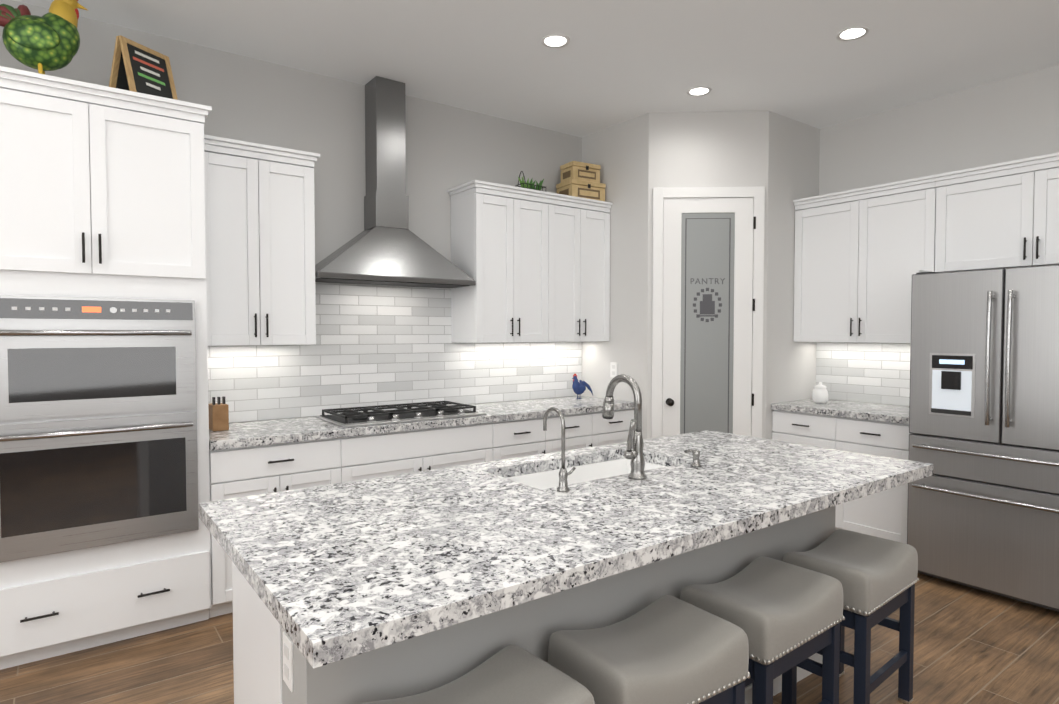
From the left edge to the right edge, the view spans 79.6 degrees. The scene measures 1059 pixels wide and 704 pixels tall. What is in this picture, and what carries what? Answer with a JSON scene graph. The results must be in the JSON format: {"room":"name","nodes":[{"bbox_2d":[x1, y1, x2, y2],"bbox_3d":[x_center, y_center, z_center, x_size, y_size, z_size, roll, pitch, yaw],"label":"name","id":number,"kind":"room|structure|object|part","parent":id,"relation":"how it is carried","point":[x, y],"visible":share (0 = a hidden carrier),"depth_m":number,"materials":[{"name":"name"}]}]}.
{"room":"kitchen","nodes":[
{"label":"kitchen","id":0,"kind":"room"},
{"bbox_2d":[0,0,581,422],"bbox_3d":[-1.773,-0.204,3.773,8.380,3.070,0.100,-1,2,-36],"label":"wall","id":1,"kind":"structure","parent":0,"point":[249,99],"depth_m":4.07,"materials":[{"name":"grey paint"}]},
{"bbox_2d":[204,134,319,345],"bbox_3d":[-1.563,-0.587,3.615,0.637,1.095,0.382,-1,2,-36],"label":"upper cabinet","id":2,"kind":"object","parent":1,"relation":"attached to","point":[260,235],"visible":0.79,"depth_m":3.48,"materials":[{"name":"white wood"}]},
{"bbox_2d":[208,282,581,422],"bbox_3d":[-0.746,-0.049,4.470,2.946,0.884,0.006,-1,2,-36],"label":"tile backsplash","id":3,"kind":"structure","parent":1,"relation":"attached to","point":[376,345],"depth_m":4.28,"materials":[{"name":"white tile"}]},
{"bbox_2d":[315,76,475,287],"bbox_3d":[-0.895,-1.094,4.102,1.066,1.306,0.348,-1,2,-36],"label":"range hood","id":4,"kind":"object","parent":1,"relation":"attached to","point":[386,246],"visible":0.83,"depth_m":4.07,"materials":[{"name":"metal"}]},
{"bbox_2d":[449,184,558,342],"bbox_3d":[-0.191,-0.598,4.651,0.682,1.054,0.348,-1,2,-36],"label":"upper cabinet","id":5,"kind":"object","parent":1,"relation":"attached to","point":[534,264],"depth_m":4.49,"materials":[{"name":"white wood"}]},
{"bbox_2d":[515,171,545,191],"bbox_3d":[0.014,-1.258,4.765,0.228,0.173,0.106,-1,2,-36],"label":"plant","id":6,"kind":"object","parent":5,"relation":"on","point":[528,185],"visible":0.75,"depth_m":4.73,"materials":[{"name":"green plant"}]},
{"bbox_2d":[559,200,610,341],"bbox_3d":[0.263,-0.608,4.986,0.682,1.054,0.348,-1,2,-36],"label":"upper cabinet","id":7,"kind":"object","parent":1,"relation":"attached to","point":[584,228],"depth_m":4.89,"materials":[{"name":"white wood"}]},
{"bbox_2d":[556,161,605,200],"bbox_3d":[0.409,-1.331,5.052,0.326,0.301,0.230,-1,2,-30],"label":"crates","id":8,"kind":"object","parent":7,"relation":"on","point":[580,179],"visible":0.9,"depth_m":4.96,"materials":[{"name":"brown wood"}]},
{"bbox_2d":[0,573,1058,703],"bbox_3d":[0.463,1.447,0.800,8.380,0.050,7.620,-1,2,-36],"label":"floor","id":9,"kind":"structure","parent":0,"point":[973,646],"depth_m":2.77,"materials":[{"name":"brown wood"}]},
{"bbox_2d":[0,66,211,669],"bbox_3d":[-2.091,0.088,3.036,0.972,2.530,0.717,-1,2,-36],"label":"tall cabinet","id":10,"kind":"object","parent":9,"relation":"on","point":[105,537],"visible":1,"depth_m":2.82,"materials":[{"name":"white wood"}]},
{"bbox_2d":[0,0,86,73],"bbox_3d":[-2.217,-1.407,2.763,0.494,0.474,0.192,-1,2,-36],"label":"rooster figurine","id":11,"kind":"object","parent":10,"relation":"on","point":[50,41],"visible":0.94,"depth_m":2.76,"materials":[{"name":"green ceramic"}]},
{"bbox_2d":[109,35,177,99],"bbox_3d":[-1.859,-1.324,3.065,0.178,0.290,0.250,1,2,21],"label":"sign","id":12,"kind":"object","parent":10,"relation":"on","point":[138,67],"visible":0.79,"depth_m":3.01,"materials":[{"name":"brown wood"}]},
{"bbox_2d":[209,436,356,617],"bbox_3d":[-1.459,0.902,3.584,0.713,0.870,0.608,-1,2,-36],"label":"base cabinet","id":13,"kind":"object","parent":9,"relation":"on","point":[252,458],"depth_m":3.27,"materials":[{"name":"white wood"}]},
{"bbox_2d":[209,396,633,451],"bbox_3d":[-0.556,0.425,4.225,2.943,0.046,0.628,-1,2,-36],"label":"countertop","id":14,"kind":"structure","parent":13,"relation":"on","point":[254,434],"depth_m":3.73,"materials":[{"name":"white stone"}]},
{"bbox_2d":[208,396,228,430],"bbox_3d":[-1.699,0.334,3.471,0.080,0.180,0.120,-1,2,-36],"label":"wood block","id":15,"kind":"object","parent":14,"relation":"on","point":[218,416],"visible":0.98,"depth_m":3.43,"materials":[{"name":"brown wood"}]},
{"bbox_2d":[316,401,486,427],"bbox_3d":[-0.804,0.381,4.023,0.930,0.052,0.520,-1,2,-36],"label":"cooktop","id":16,"kind":"object","parent":14,"relation":"in","point":[375,415],"visible":1,"depth_m":3.92,"materials":[{"name":"metal"}]},
{"bbox_2d":[572,374,592,398],"bbox_3d":[0.419,0.272,5.099,0.211,0.204,0.081,-1,2,-36],"label":"rooster figurine","id":17,"kind":"object","parent":14,"relation":"on","point":[579,387],"visible":1,"depth_m":5.05,"materials":[{"name":"blue ceramic"}]},
{"bbox_2d":[357,424,504,479],"bbox_3d":[-0.818,0.888,4.058,1.119,0.870,0.608,-1,2,-36],"label":"base cabinet","id":18,"kind":"object","parent":9,"relation":"on","point":[394,453],"depth_m":3.82,"materials":[{"name":"white wood"}]},
{"bbox_2d":[362,644,594,703],"bbox_3d":[-0.126,1.093,1.460,0.499,0.618,0.352,-1,2,-36],"label":"stool","id":19,"kind":"object","parent":9,"relation":"on","point":[512,674],"visible":1,"depth_m":1.52,"materials":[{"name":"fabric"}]},
{"bbox_2d":[505,416,556,458],"bbox_3d":[-0.243,0.875,4.483,0.549,0.870,0.608,-1,2,-36],"label":"base cabinet","id":20,"kind":"object","parent":9,"relation":"on","point":[523,438],"depth_m":4.28,"materials":[{"name":"white wood"}]},
{"bbox_2d":[232,506,835,703],"bbox_3d":[0.201,0.938,2.421,2.315,0.870,0.767,-1,2,-36],"label":"kitchen island","id":21,"kind":"object","parent":9,"relation":"on","point":[267,669],"depth_m":1.81,"materials":[{"name":"grey paint"}]},
{"bbox_2d":[199,430,932,673],"bbox_3d":[0.301,0.484,2.274,2.492,0.046,1.110,-1,2,-36],"label":"island countertop","id":22,"kind":"structure","parent":21,"relation":"on","point":[346,571],"depth_m":1.76,"materials":[{"name":"white stone"}]},
{"bbox_2d":[543,407,575,491],"bbox_3d":[0.100,0.326,2.174,0.075,0.276,0.128,-1,2,-36],"label":"filter faucet","id":23,"kind":"object","parent":22,"relation":"on","point":[563,481],"visible":1,"depth_m":2.13,"materials":[{"name":"silver metal"}]},
{"bbox_2d":[503,454,674,489],"bbox_3d":[0.245,0.600,2.541,0.814,0.226,0.404,-1,2,-36],"label":"sink","id":24,"kind":"object","parent":22,"relation":"in","point":[598,467],"depth_m":2.75,"materials":[{"name":"white ceramic"}]},
{"bbox_2d":[602,374,646,479],"bbox_3d":[0.341,0.271,2.357,0.112,0.374,0.234,-1,2,-36],"label":"faucet","id":25,"kind":"object","parent":22,"relation":"on","point":[633,452],"visible":0.98,"depth_m":2.31,"materials":[{"name":"silver metal"}]},
{"bbox_2d":[684,449,701,466],"bbox_3d":[0.650,0.420,2.534,0.042,0.066,0.077,-1,2,-36],"label":"soap dispenser","id":26,"kind":"object","parent":22,"relation":"on","point":[696,456],"visible":1,"depth_m":2.51,"materials":[{"name":"silver metal"}]},
{"bbox_2d":[557,412,600,451],"bbox_3d":[0.102,0.867,4.738,0.548,0.870,0.608,-1,2,-36],"label":"base cabinet","id":27,"kind":"object","parent":9,"relation":"on","point":[583,431],"depth_m":4.55,"materials":[{"name":"white wood"}]},
{"bbox_2d":[601,408,633,444],"bbox_3d":[0.424,0.860,4.976,0.490,0.870,0.608,-1,2,-36],"label":"base cabinet","id":28,"kind":"object","parent":9,"relation":"on","point":[615,430],"depth_m":4.76,"materials":[{"name":"white wood"}]},
{"bbox_2d":[548,595,749,703],"bbox_3d":[0.334,1.083,1.788,0.494,0.618,0.345,-1,2,-36],"label":"stool","id":29,"kind":"object","parent":9,"relation":"on","point":[666,649],"visible":0.85,"depth_m":1.72,"materials":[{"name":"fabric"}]},
{"bbox_2d":[680,556,844,703],"bbox_3d":[0.778,1.072,2.129,0.494,0.618,0.345,-1,2,-36],"label":"stool","id":30,"kind":"object","parent":9,"relation":"on","point":[785,616],"visible":0.83,"depth_m":2.04,"materials":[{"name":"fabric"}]},
{"bbox_2d":[771,399,911,543],"bbox_3d":[2.342,0.850,4.561,0.642,0.915,0.975,-1,2,-36],"label":"base cabinet","id":31,"kind":"object","parent":9,"relation":"on","point":[872,429],"visible":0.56,"depth_m":4.28,"materials":[{"name":"white wood"}]},
{"bbox_2d":[812,382,828,402],"bbox_3d":[2.196,0.304,4.797,0.116,0.158,0.116,-1,2,-36],"label":"ceramic jar","id":32,"kind":"object","parent":31,"relation":"on","point":[820,394],"visible":1,"depth_m":4.76,"materials":[{"name":"white ceramic"}]},
{"bbox_2d":[781,529,918,703],"bbox_3d":[1.234,1.062,2.453,0.480,0.617,0.325,-1,2,-40],"label":"stool","id":33,"kind":"object","parent":9,"relation":"on","point":[876,577],"visible":0.73,"depth_m":2.37,"materials":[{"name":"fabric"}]},
{"bbox_3d":[1.234,0.827,2.446,0.501,0.154,0.357,-1,2,-36],"label":"seat","id":34,"kind":"part","parent":33,"relation":"part of","materials":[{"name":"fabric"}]},
{"bbox_2d":[907,264,1058,611],"bbox_3d":[2.821,0.437,3.609,0.953,1.797,0.910,-1,2,-36],"label":"refrigerator","id":35,"kind":"object","parent":9,"relation":"on","point":[983,508],"visible":0.98,"depth_m":3.41,"materials":[{"name":"grey metal"}]},
{"bbox_2d":[14,0,1058,137],"bbox_3d":[0.463,-1.671,0.704,8.380,0.050,7.620,-1,2,-36],"label":"ceiling","id":36,"kind":"structure","parent":0,"point":[613,63],"depth_m":3.62,"materials":[{"name":"white paint"}]},
{"bbox_2d":[541,34,569,47],"bbox_3d":[0.143,-1.730,3.531,0.167,0.006,0.167,-1,2,-36],"label":"recessed light","id":37,"kind":"object","parent":36,"relation":"in","point":[561,40],"depth_m":3.54,"materials":[{"name":"white"}]},
{"bbox_2d":[686,86,711,95],"bbox_3d":[1.138,-1.752,4.268,0.167,0.006,0.167,-1,2,-36],"label":"recessed light","id":38,"kind":"object","parent":36,"relation":"in","point":[696,91],"depth_m":4.27,"materials":[{"name":"white"}]},
{"bbox_2d":[836,26,869,40],"bbox_3d":[1.750,-1.727,3.441,0.174,0.006,0.163,-1,2,-36],"label":"recessed light","id":39,"kind":"object","parent":36,"relation":"in","point":[856,32],"depth_m":3.45,"materials":[{"name":"white"}]},
{"bbox_2d":[581,111,819,439],"bbox_3d":[1.377,-0.249,5.232,1.380,3.070,1.300,-1,2,-36],"label":"wall","id":40,"kind":"structure","parent":0,"point":[639,159],"depth_m":4.79,"materials":[{"name":"white paint"}]},
{"bbox_2d":[610,362,617,377],"bbox_3d":[0.668,0.142,5.030,0.010,0.120,0.072,-1,2,-36],"label":"electrical outlet","id":41,"kind":"object","parent":40,"relation":"attached to","point":[613,369],"visible":0.93,"depth_m":5.03,"materials":[{"name":"white plastic"}]},
{"bbox_2d":[651,186,764,437],"bbox_3d":[1.318,0.044,4.717,0.643,2.515,0.526,-1,2,-36],"label":"pantry door","id":42,"kind":"structure","parent":40,"relation":"in","point":[707,356],"depth_m":4.71,"materials":[{"name":"white wood"}]},
{"bbox_2d":[691,278,724,283],"bbox_3d":[1.320,-0.524,4.703,0.253,0.042,0.001,0,2,2],"label":"lettering","id":43,"kind":"object","parent":42,"relation":"attached to","point":[706,280],"depth_m":4.70,"materials":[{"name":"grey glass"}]},
{"bbox_2d":[819,65,1058,405],"bbox_3d":[3.821,-0.186,3.173,0.100,3.070,7.520,-1,2,-36],"label":"wall","id":44,"kind":"structure","parent":0,"point":[1012,119],"depth_m":4.35,"materials":[{"name":"white paint"}]},
{"bbox_2d":[816,342,910,405],"bbox_3d":[2.629,0.152,4.702,0.006,0.469,1.059,-1,2,-36],"label":"tile backsplash","id":45,"kind":"structure","parent":44,"relation":"attached to","point":[879,373],"depth_m":4.81,"materials":[{"name":"white tile"}]},
{"bbox_2d":[793,176,948,342],"bbox_3d":[2.487,-0.591,4.584,0.348,1.044,1.039,-1,2,-36],"label":"upper cabinet","id":46,"kind":"object","parent":44,"relation":"attached to","point":[863,255],"depth_m":4.46,"materials":[{"name":"white wood"}]},
{"bbox_2d":[945,156,1058,271],"bbox_3d":[3.067,-0.797,3.794,0.348,0.584,1.029,-1,2,-36],"label":"upper cabinet","id":47,"kind":"object","parent":44,"relation":"attached to","point":[1004,218],"depth_m":3.81,"materials":[{"name":"white wood"}]}
]}

